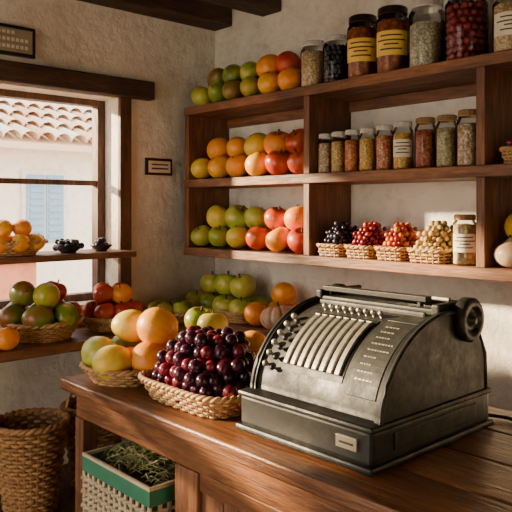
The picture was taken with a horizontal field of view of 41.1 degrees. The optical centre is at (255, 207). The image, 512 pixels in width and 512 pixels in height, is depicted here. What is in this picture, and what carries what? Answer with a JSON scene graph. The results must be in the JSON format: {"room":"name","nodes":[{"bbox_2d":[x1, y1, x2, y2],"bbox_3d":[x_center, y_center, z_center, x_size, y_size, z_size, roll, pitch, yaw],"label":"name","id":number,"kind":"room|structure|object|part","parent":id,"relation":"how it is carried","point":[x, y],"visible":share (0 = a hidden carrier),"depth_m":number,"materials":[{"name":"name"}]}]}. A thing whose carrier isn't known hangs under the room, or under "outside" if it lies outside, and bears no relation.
{"room":"grocery shop","nodes":[
{"label":"grocery shop","id":0,"kind":"room"},
{"bbox_2d":[0,147,91,293],"bbox_3d":[-3.390,0.550,5.915,15.000,2.500,0.300,0,0,-43],"label":"facade","id":1,"kind":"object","parent":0,"point":[76,275],"depth_m":7.02,"materials":[{"name":"white paint"}]},
{"bbox_2d":[20,169,67,247],"bbox_3d":[-2.117,0.010,6.842,0.490,0.780,0.055,0,0,-43],"label":"shuttered window","id":2,"kind":"structure","parent":1,"relation":"attached to","point":[45,207],"depth_m":6.84,"materials":[{"name":"blue wood"}]},
{"bbox_2d":[0,0,214,464],"bbox_3d":[-1.722,0.190,2.498,3.840,2.620,0.250,0,0,-43],"label":"wall","id":3,"kind":"structure","parent":0,"point":[76,35],"depth_m":3.36,"materials":[{"name":"white paint"}]},
{"bbox_2d":[0,23,34,58],"bbox_3d":[-1.113,-0.720,2.870,0.380,0.130,0.026,0,0,-43],"label":"hanging sign","id":4,"kind":"object","parent":3,"relation":"attached to","point":[16,41],"visible":1,"depth_m":2.93,"materials":[{"name":"black wood"}]},
{"bbox_2d":[0,89,104,308],"bbox_3d":[-1.519,-0.040,2.719,2.037,0.980,0.060,0,0,-43],"label":"window","id":5,"kind":"structure","parent":3,"relation":"in","point":[97,183],"depth_m":3.36,"materials":[{"name":"brown wood"}]},
{"bbox_2d":[0,249,136,264],"bbox_3d":[-1.397,0.214,2.592,2.025,0.028,0.288,0,0,-43],"label":"shelf board","id":6,"kind":"object","parent":3,"relation":"attached to","point":[82,254],"visible":0.8,"depth_m":2.97,"materials":[{"name":"brown wood"}]},
{"bbox_2d":[0,219,48,256],"bbox_3d":[-1.029,0.124,2.882,0.230,0.154,0.304,0,0,38],"label":"basket","id":7,"kind":"object","parent":6,"relation":"on","point":[23,243],"visible":1,"depth_m":2.82,"materials":[{"name":"food"}]},
{"bbox_2d":[52,238,84,252],"bbox_3d":[-0.835,0.167,3.033,0.136,0.064,0.136,0,0,-43],"label":"bowl","id":8,"kind":"object","parent":6,"relation":"on","point":[67,245],"visible":1,"depth_m":3.00,"materials":[{"name":"black plastic"}]},
{"bbox_2d":[90,237,112,250],"bbox_3d":[-0.714,0.167,3.145,0.103,0.064,0.103,0,0,-43],"label":"bowl","id":9,"kind":"object","parent":6,"relation":"on","point":[100,244],"visible":1,"depth_m":3.12,"materials":[{"name":"black plastic"}]},
{"bbox_2d":[0,59,154,100],"bbox_3d":[-1.379,-0.580,2.613,2.340,0.090,0.055,0,0,-43],"label":"lintel","id":10,"kind":"object","parent":3,"relation":"attached to","point":[11,72],"visible":1,"depth_m":3.09,"materials":[{"name":"brown wood"}]},
{"bbox_2d":[118,97,130,286],"bbox_3d":[-1.409,-0.043,2.602,2.160,0.985,0.024,0,0,-43],"label":"window frame","id":11,"kind":"structure","parent":3,"relation":"attached to","point":[124,104],"depth_m":3.30,"materials":[{"name":"brown wood"}]},
{"bbox_2d":[145,158,171,175],"bbox_3d":[-0.490,-0.207,3.447,0.158,0.085,0.017,0,0,-43],"label":"wall plaque","id":12,"kind":"object","parent":3,"relation":"attached to","point":[153,166],"visible":1,"depth_m":3.44,"materials":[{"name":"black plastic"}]},
{"bbox_2d":[81,440,174,511],"bbox_3d":[-0.312,0.889,2.121,0.313,0.228,0.392,0,0,-43],"label":"storage basket","id":13,"kind":"object","parent":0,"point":[109,489],"visible":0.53,"depth_m":2.04,"materials":[{"name":"beige wicker"}]},
{"bbox_2d":[101,441,176,485],"bbox_3d":[-0.312,0.773,2.124,0.251,0.121,0.351,0,0,-43],"label":"bunch","id":14,"kind":"object","parent":13,"relation":"in","point":[140,454],"visible":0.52,"depth_m":2.05,"materials":[{"name":"green plant"}]},
{"bbox_2d":[78,0,231,30],"bbox_3d":[-1.587,-1.037,2.350,3.839,0.164,0.149,0,0,-43],"label":"ceiling beam","id":15,"kind":"structure","parent":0,"point":[195,13],"depth_m":3.40,"materials":[{"name":"brown wood"}]},
{"bbox_2d":[200,0,280,16],"bbox_3d":[-1.333,-1.037,2.074,3.839,0.164,0.140,0,0,-43],"label":"ceiling beam","id":16,"kind":"structure","parent":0,"point":[262,8],"depth_m":3.25,"materials":[{"name":"brown wood"}]},
{"bbox_2d":[215,0,511,410],"bbox_3d":[1.281,0.190,2.213,0.200,2.620,4.730,0,0,-43],"label":"wall","id":17,"kind":"structure","parent":0,"point":[250,37],"depth_m":2.93,"materials":[{"name":"white paint"}]},
{"bbox_2d":[184,49,511,282],"bbox_3d":[0.493,-0.135,2.717,0.279,0.743,2.242,0,0,-43],"label":"shelving unit","id":18,"kind":"object","parent":17,"relation":"attached to","point":[327,107],"visible":0.94,"depth_m":2.74,"materials":[{"name":"brown wood"}]},
{"bbox_2d":[191,61,262,105],"bbox_3d":[-0.100,-0.607,3.352,0.252,0.200,0.494,0,0,-43],"label":"mangoes","id":19,"kind":"object","parent":18,"relation":"on","point":[234,81],"visible":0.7,"depth_m":3.29,"materials":[{"name":"green food"}]},
{"bbox_2d":[191,205,267,247],"bbox_3d":[-0.108,0.090,3.365,0.250,0.214,0.469,0,0,-43],"label":"apples","id":20,"kind":"object","parent":18,"relation":"on","point":[230,225],"visible":0.84,"depth_m":3.29,"materials":[{"name":"green food"}]},
{"bbox_2d":[191,132,272,178],"bbox_3d":[-0.084,-0.249,3.336,0.250,0.216,0.535,0,0,-43],"label":"pile","id":21,"kind":"object","parent":18,"relation":"on","point":[229,158],"visible":0.85,"depth_m":3.28,"materials":[{"name":"orange food"}]},
{"bbox_2d":[245,205,303,253],"bbox_3d":[0.151,0.091,3.079,0.255,0.213,0.400,0,0,-43],"label":"apples","id":22,"kind":"object","parent":18,"relation":"on","point":[277,238],"visible":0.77,"depth_m":3.00,"materials":[{"name":"red food"}]},
{"bbox_2d":[256,51,299,93],"bbox_3d":[0.131,-0.609,3.104,0.247,0.210,0.311,0,0,-43],"label":"pile","id":23,"kind":"object","parent":18,"relation":"on","point":[280,72],"visible":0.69,"depth_m":3.03,"materials":[{"name":"orange food"}]},
{"bbox_2d":[263,128,303,174],"bbox_3d":[0.171,-0.251,3.053,0.251,0.217,0.331,0,0,-43],"label":"apples","id":24,"kind":"object","parent":18,"relation":"on","point":[278,145],"visible":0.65,"depth_m":2.99,"materials":[{"name":"red food"}]},
{"bbox_2d":[300,40,323,86],"bbox_3d":[0.249,-0.606,2.909,0.120,0.200,0.120,0,0,-43],"label":"jar","id":25,"kind":"object","parent":18,"relation":"on","point":[311,61],"visible":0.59,"depth_m":2.86,"materials":[{"name":"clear glass"}]},
{"bbox_2d":[318,133,331,172],"bbox_3d":[0.290,-0.225,2.835,0.064,0.165,0.064,0,0,-43],"label":"spice jar","id":26,"kind":"object","parent":18,"relation":"on","point":[324,149],"visible":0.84,"depth_m":2.81,"materials":[{"name":"clear glass"}]},
{"bbox_2d":[323,34,346,82],"bbox_3d":[0.334,-0.606,2.817,0.116,0.200,0.116,0,0,-43],"label":"jar","id":27,"kind":"object","parent":18,"relation":"on","point":[334,56],"visible":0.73,"depth_m":2.78,"materials":[{"name":"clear glass"}]},
{"bbox_2d":[316,221,358,256],"bbox_3d":[0.360,0.125,2.825,0.216,0.144,0.142,0,0,-43],"label":"basket","id":28,"kind":"object","parent":18,"relation":"on","point":[341,234],"visible":0.68,"depth_m":2.77,"materials":[{"name":"food"}]},
{"bbox_2d":[331,131,346,171],"bbox_3d":[0.338,-0.226,2.783,0.064,0.168,0.064,0,0,-43],"label":"spice jar","id":29,"kind":"object","parent":18,"relation":"on","point":[337,147],"visible":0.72,"depth_m":2.76,"materials":[{"name":"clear glass"}]},
{"bbox_2d":[344,129,359,171],"bbox_3d":[0.387,-0.227,2.729,0.066,0.170,0.066,0,0,-43],"label":"spice jar","id":30,"kind":"object","parent":18,"relation":"on","point":[351,147],"visible":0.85,"depth_m":2.70,"materials":[{"name":"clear glass"}]},
{"bbox_2d":[347,14,376,77],"bbox_3d":[0.425,-0.633,2.716,0.125,0.255,0.125,0,0,-43],"label":"jar","id":31,"kind":"object","parent":18,"relation":"on","point":[361,39],"visible":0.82,"depth_m":2.67,"materials":[{"name":"clear glass"}]},
{"bbox_2d":[344,221,388,258],"bbox_3d":[0.460,0.125,2.716,0.216,0.142,0.142,0,0,-43],"label":"basket","id":32,"kind":"object","parent":18,"relation":"on","point":[369,236],"visible":0.73,"depth_m":2.66,"materials":[{"name":"food"}]},
{"bbox_2d":[359,128,375,170],"bbox_3d":[0.439,-0.227,2.673,0.070,0.170,0.070,0,0,-43],"label":"spice jar","id":33,"kind":"object","parent":18,"relation":"on","point":[367,146],"visible":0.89,"depth_m":2.65,"materials":[{"name":"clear glass"}]},
{"bbox_2d":[376,124,392,169],"bbox_3d":[0.494,-0.230,2.612,0.070,0.175,0.070,0,0,-43],"label":"spice jar","id":34,"kind":"object","parent":18,"relation":"on","point":[384,143],"visible":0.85,"depth_m":2.58,"materials":[{"name":"clear glass"}]},
{"bbox_2d":[376,5,407,72],"bbox_3d":[0.523,-0.635,2.610,0.127,0.258,0.127,0,0,-43],"label":"jar","id":35,"kind":"object","parent":18,"relation":"on","point":[391,32],"visible":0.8,"depth_m":2.56,"materials":[{"name":"clear glass"}]},
{"bbox_2d":[374,222,419,260],"bbox_3d":[0.560,0.125,2.607,0.216,0.144,0.142,0,0,-43],"label":"basket","id":36,"kind":"object","parent":18,"relation":"on","point":[402,236],"visible":0.82,"depth_m":2.55,"materials":[{"name":"food"}]},
{"bbox_2d":[393,121,412,168],"bbox_3d":[0.550,-0.232,2.551,0.077,0.180,0.076,0,0,-43],"label":"spice jar","id":37,"kind":"object","parent":18,"relation":"on","point":[402,142],"visible":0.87,"depth_m":2.52,"materials":[{"name":"clear glass"}]},
{"bbox_2d":[415,117,435,167],"bbox_3d":[0.617,-0.234,2.479,0.078,0.185,0.078,0,0,-43],"label":"spice jar","id":38,"kind":"object","parent":18,"relation":"on","point":[425,139],"visible":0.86,"depth_m":2.45,"materials":[{"name":"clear glass"}]},
{"bbox_2d":[408,0,443,66],"bbox_3d":[0.626,-0.631,2.498,0.132,0.250,0.132,0,0,-43],"label":"jar","id":39,"kind":"object","parent":18,"relation":"on","point":[425,38],"visible":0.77,"depth_m":2.45,"materials":[{"name":"clear glass"}]},
{"bbox_2d":[407,220,451,263],"bbox_3d":[0.667,0.121,2.491,0.216,0.152,0.166,0,0,-43],"label":"basket","id":40,"kind":"object","parent":18,"relation":"on","point":[434,245],"visible":0.84,"depth_m":2.43,"materials":[{"name":"food"}]},
{"bbox_2d":[436,114,456,166],"bbox_3d":[0.676,-0.234,2.414,0.076,0.185,0.076,0,0,-43],"label":"spice jar","id":41,"kind":"object","parent":18,"relation":"on","point":[446,137],"visible":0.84,"depth_m":2.38,"materials":[{"name":"clear glass"}]},
{"bbox_2d":[452,214,475,265],"bbox_3d":[0.723,0.110,2.362,0.085,0.175,0.084,0,0,-43],"label":"spice jar","id":42,"kind":"object","parent":18,"relation":"on","point":[463,235],"visible":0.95,"depth_m":2.33,"materials":[{"name":"clear glass"}]},
{"bbox_2d":[444,0,488,60],"bbox_3d":[0.734,-0.631,2.380,0.148,0.250,0.148,0,0,-43],"label":"jar","id":43,"kind":"object","parent":18,"relation":"on","point":[466,28],"visible":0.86,"depth_m":2.33,"materials":[{"name":"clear glass"}]},
{"bbox_2d":[457,109,475,165],"bbox_3d":[0.735,-0.239,2.350,0.084,0.195,0.084,0,0,-43],"label":"spice jar","id":44,"kind":"object","parent":18,"relation":"on","point":[466,132],"visible":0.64,"depth_m":2.32,"materials":[{"name":"clear glass"}]},
{"bbox_2d":[492,0,511,51],"bbox_3d":[0.847,-0.611,2.256,0.125,0.210,0.125,0,0,-43],"label":"jar","id":45,"kind":"object","parent":18,"relation":"on","point":[501,13],"visible":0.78,"depth_m":2.22,"materials":[{"name":"clear glass"}]},
{"bbox_2d":[493,235,511,267],"bbox_3d":[0.919,0.143,2.238,0.226,0.108,0.222,0,0,-43],"label":"gourd","id":46,"kind":"object","parent":18,"relation":"on","point":[502,254],"visible":1,"depth_m":2.21,"materials":[{"name":"beige food"}]},
{"bbox_2d":[504,214,511,236],"bbox_3d":[0.883,0.062,2.269,0.108,0.105,0.110,0,0,-43],"label":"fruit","id":47,"kind":"object","parent":46,"relation":"on","point":[508,223],"visible":0.92,"depth_m":2.26,"materials":[{"name":"yellow food"}]},
{"bbox_2d":[499,138,511,163],"bbox_3d":[0.889,-0.188,2.241,0.186,0.091,0.156,0,0,-43],"label":"basket","id":48,"kind":"object","parent":18,"relation":"on","point":[506,151],"visible":0.96,"depth_m":2.21,"materials":[{"name":"wicker"}]},
{"bbox_3d":[-0.194,1.525,0.860,4.076,0.050,4.730,0,0,-43],"label":"floor","id":49,"kind":"structure","parent":0,"visible":0},
{"bbox_2d":[0,322,269,511],"bbox_3d":[-0.833,1.022,2.342,2.739,0.956,1.179,0,0,-43],"label":"display shelf","id":50,"kind":"object","parent":49,"relation":"on","point":[22,351],"visible":0.02,"depth_m":2.75,"materials":[{"name":"brown wood"}]},
{"bbox_2d":[0,327,19,349],"bbox_3d":[-1.027,0.499,2.610,0.198,0.091,0.199,0,0,-43],"label":"orange","id":51,"kind":"object","parent":50,"relation":"on","point":[9,336],"visible":1,"depth_m":2.58,"materials":[{"name":"orange food"}]},
{"bbox_2d":[0,407,70,511],"bbox_3d":[-0.870,0.988,2.635,0.301,0.353,0.300,0,0,23],"label":"wicker basket","id":52,"kind":"object","parent":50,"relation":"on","point":[33,444],"visible":1,"depth_m":2.54,"materials":[{"name":"brown wicker"}]},
{"bbox_2d":[0,279,83,343],"bbox_3d":[-0.892,0.422,2.844,0.338,0.245,0.341,0,0,-21],"label":"basket","id":53,"kind":"object","parent":50,"relation":"on","point":[50,318],"visible":0.91,"depth_m":2.75,"materials":[{"name":"food"}]},
{"bbox_2d":[59,393,121,486],"bbox_3d":[-0.689,0.936,2.896,0.281,0.456,0.281,0,0,-43],"label":"wicker basket","id":54,"kind":"object","parent":50,"relation":"on","point":[105,437],"visible":0.2,"depth_m":2.81,"materials":[{"name":"brown wicker"}]},
{"bbox_2d":[81,282,143,332],"bbox_3d":[-0.646,0.440,3.071,0.309,0.209,0.307,0,0,5],"label":"basket","id":55,"kind":"object","parent":50,"relation":"on","point":[109,301],"visible":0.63,"depth_m":2.99,"materials":[{"name":"food"}]},
{"bbox_2d":[143,298,194,322],"bbox_3d":[-0.410,0.495,3.288,0.267,0.100,0.269,0,0,-43],"label":"basket","id":56,"kind":"object","parent":50,"relation":"on","point":[177,307],"visible":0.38,"depth_m":3.21,"materials":[{"name":"wicker"}]},
{"bbox_2d":[185,271,269,323],"bbox_3d":[-0.153,0.429,3.422,0.258,0.230,0.498,0,0,-43],"label":"basket","id":57,"kind":"object","parent":50,"relation":"on","point":[228,295],"visible":0.65,"depth_m":3.30,"materials":[{"name":"food"}]},
{"bbox_2d":[244,282,300,325],"bbox_3d":[0.212,0.444,3.026,0.266,0.198,0.571,0,0,-43],"label":"fruit","id":58,"kind":"object","parent":50,"relation":"on","point":[283,292],"visible":0.32,"depth_m":3.12,"materials":[{"name":"orange food"}]},
{"bbox_2d":[260,301,292,329],"bbox_3d":[0.106,0.480,3.021,0.177,0.131,0.172,0,0,-43],"label":"striped gourd","id":59,"kind":"object","parent":50,"relation":"on","point":[269,316],"visible":0.66,"depth_m":2.96,"materials":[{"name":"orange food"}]},
{"bbox_2d":[60,373,511,511],"bbox_3d":[0.376,1.040,1.749,0.798,0.920,2.270,0,0,-43],"label":"countertop","id":60,"kind":"structure","parent":49,"relation":"on","point":[220,466],"depth_m":1.65,"materials":[{"name":"brown wood"}]},
{"bbox_2d":[79,307,177,387],"bbox_3d":[-0.421,0.456,2.312,0.338,0.246,0.334,0,0,-43],"label":"basket","id":61,"kind":"object","parent":60,"relation":"on","point":[117,361],"visible":0.72,"depth_m":2.22,"materials":[{"name":"food"}]},
{"bbox_2d":[137,325,255,419],"bbox_3d":[-0.142,0.469,2.048,0.308,0.222,0.438,0,0,-43],"label":"basket","id":62,"kind":"object","parent":60,"relation":"on","point":[201,372],"visible":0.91,"depth_m":1.94,"materials":[{"name":"food"}]},
{"bbox_2d":[175,306,228,338],"bbox_3d":[-0.179,0.469,2.488,0.257,0.224,0.267,0,0,-43],"label":"apples","id":63,"kind":"object","parent":60,"relation":"on","point":[201,316],"visible":0.12,"depth_m":2.44,"materials":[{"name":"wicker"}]},
{"bbox_2d":[244,330,265,356],"bbox_3d":[0.000,0.496,2.293,0.233,0.170,0.232,0,0,1],"label":"orange","id":64,"kind":"object","parent":60,"relation":"on","point":[255,338],"visible":0.02,"depth_m":2.24,"materials":[{"name":"food"}]},
{"bbox_2d":[236,283,493,476],"bbox_3d":[0.291,0.402,1.787,0.525,0.356,0.466,0,0,-43],"label":"cash register","id":65,"kind":"object","parent":60,"relation":"on","point":[368,382],"visible":1,"depth_m":1.66,"materials":[{"name":"metal"}]},
{"bbox_3d":[0.187,0.348,1.726,0.149,0.131,0.200,0,0,-43],"label":"slot plate","id":66,"kind":"part","parent":65,"relation":"part of","materials":[{"name":"silver metal"}]},
{"bbox_3d":[0.200,0.518,1.507,0.010,0.028,0.060,0,0,-43],"label":"name plate","id":67,"kind":"part","parent":65,"relation":"part of","materials":[{"name":"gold metal"}]},
{"bbox_3d":[0.288,0.524,1.791,0.525,0.102,0.444,0,0,-43],"label":"molding","id":68,"kind":"part","parent":65,"relation":"part of","materials":[{"name":"grey metal"}]},
{"bbox_3d":[0.297,0.355,1.606,0.167,0.154,0.087,0,0,-43],"label":"indicator plate","id":69,"kind":"part","parent":65,"relation":"part of","materials":[{"name":"metal"}]},
{"bbox_3d":[0.372,0.272,1.876,0.205,0.076,0.408,0,0,-43],"label":"carriage frame","id":70,"kind":"part","parent":65,"relation":"part of","materials":[{"name":"metal"}]},
{"bbox_3d":[0.436,0.520,1.633,0.350,0.040,0.004,0,0,-43],"label":"panel","id":71,"kind":"part","parent":65,"relation":"part of","materials":[{"name":"grey metal"}]},
{"bbox_2d":[488,413,511,420],"bbox_3d":[0.805,0.537,1.719,0.516,0.085,0.091,0,0,37],"label":"power cable","id":72,"kind":"object","parent":60,"relation":"on","point":[489,414],"visible":0.53,"depth_m":1.86,"materials":[{"name":"black plastic"}]},
{"label":"outside","id":73,"kind":"structure","parent":0,"visible":0},
{"bbox_3d":[-1.967,1.825,3.624,26.000,0.050,24.000,0,0,-43],"label":"street","id":74,"kind":"object","parent":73,"visible":0},
{"bbox_2d":[0,263,36,299],"bbox_3d":[-3.435,1.065,3.057,5.070,1.470,0.330,0,0,-43],"label":"wall","id":75,"kind":"structure","parent":74,"relation":"on","point":[10,274],"depth_m":4.56,"materials":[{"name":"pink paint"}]},
{"bbox_2d":[0,98,91,152],"bbox_3d":[-3.795,-1.060,6.356,15.000,1.000,2.186,0,0,-43],"label":"tiled roof","id":76,"kind":"object","parent":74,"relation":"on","point":[25,124],"visible":0.1,"depth_m":6.92,"materials":[{"name":"white tile"}]}
]}

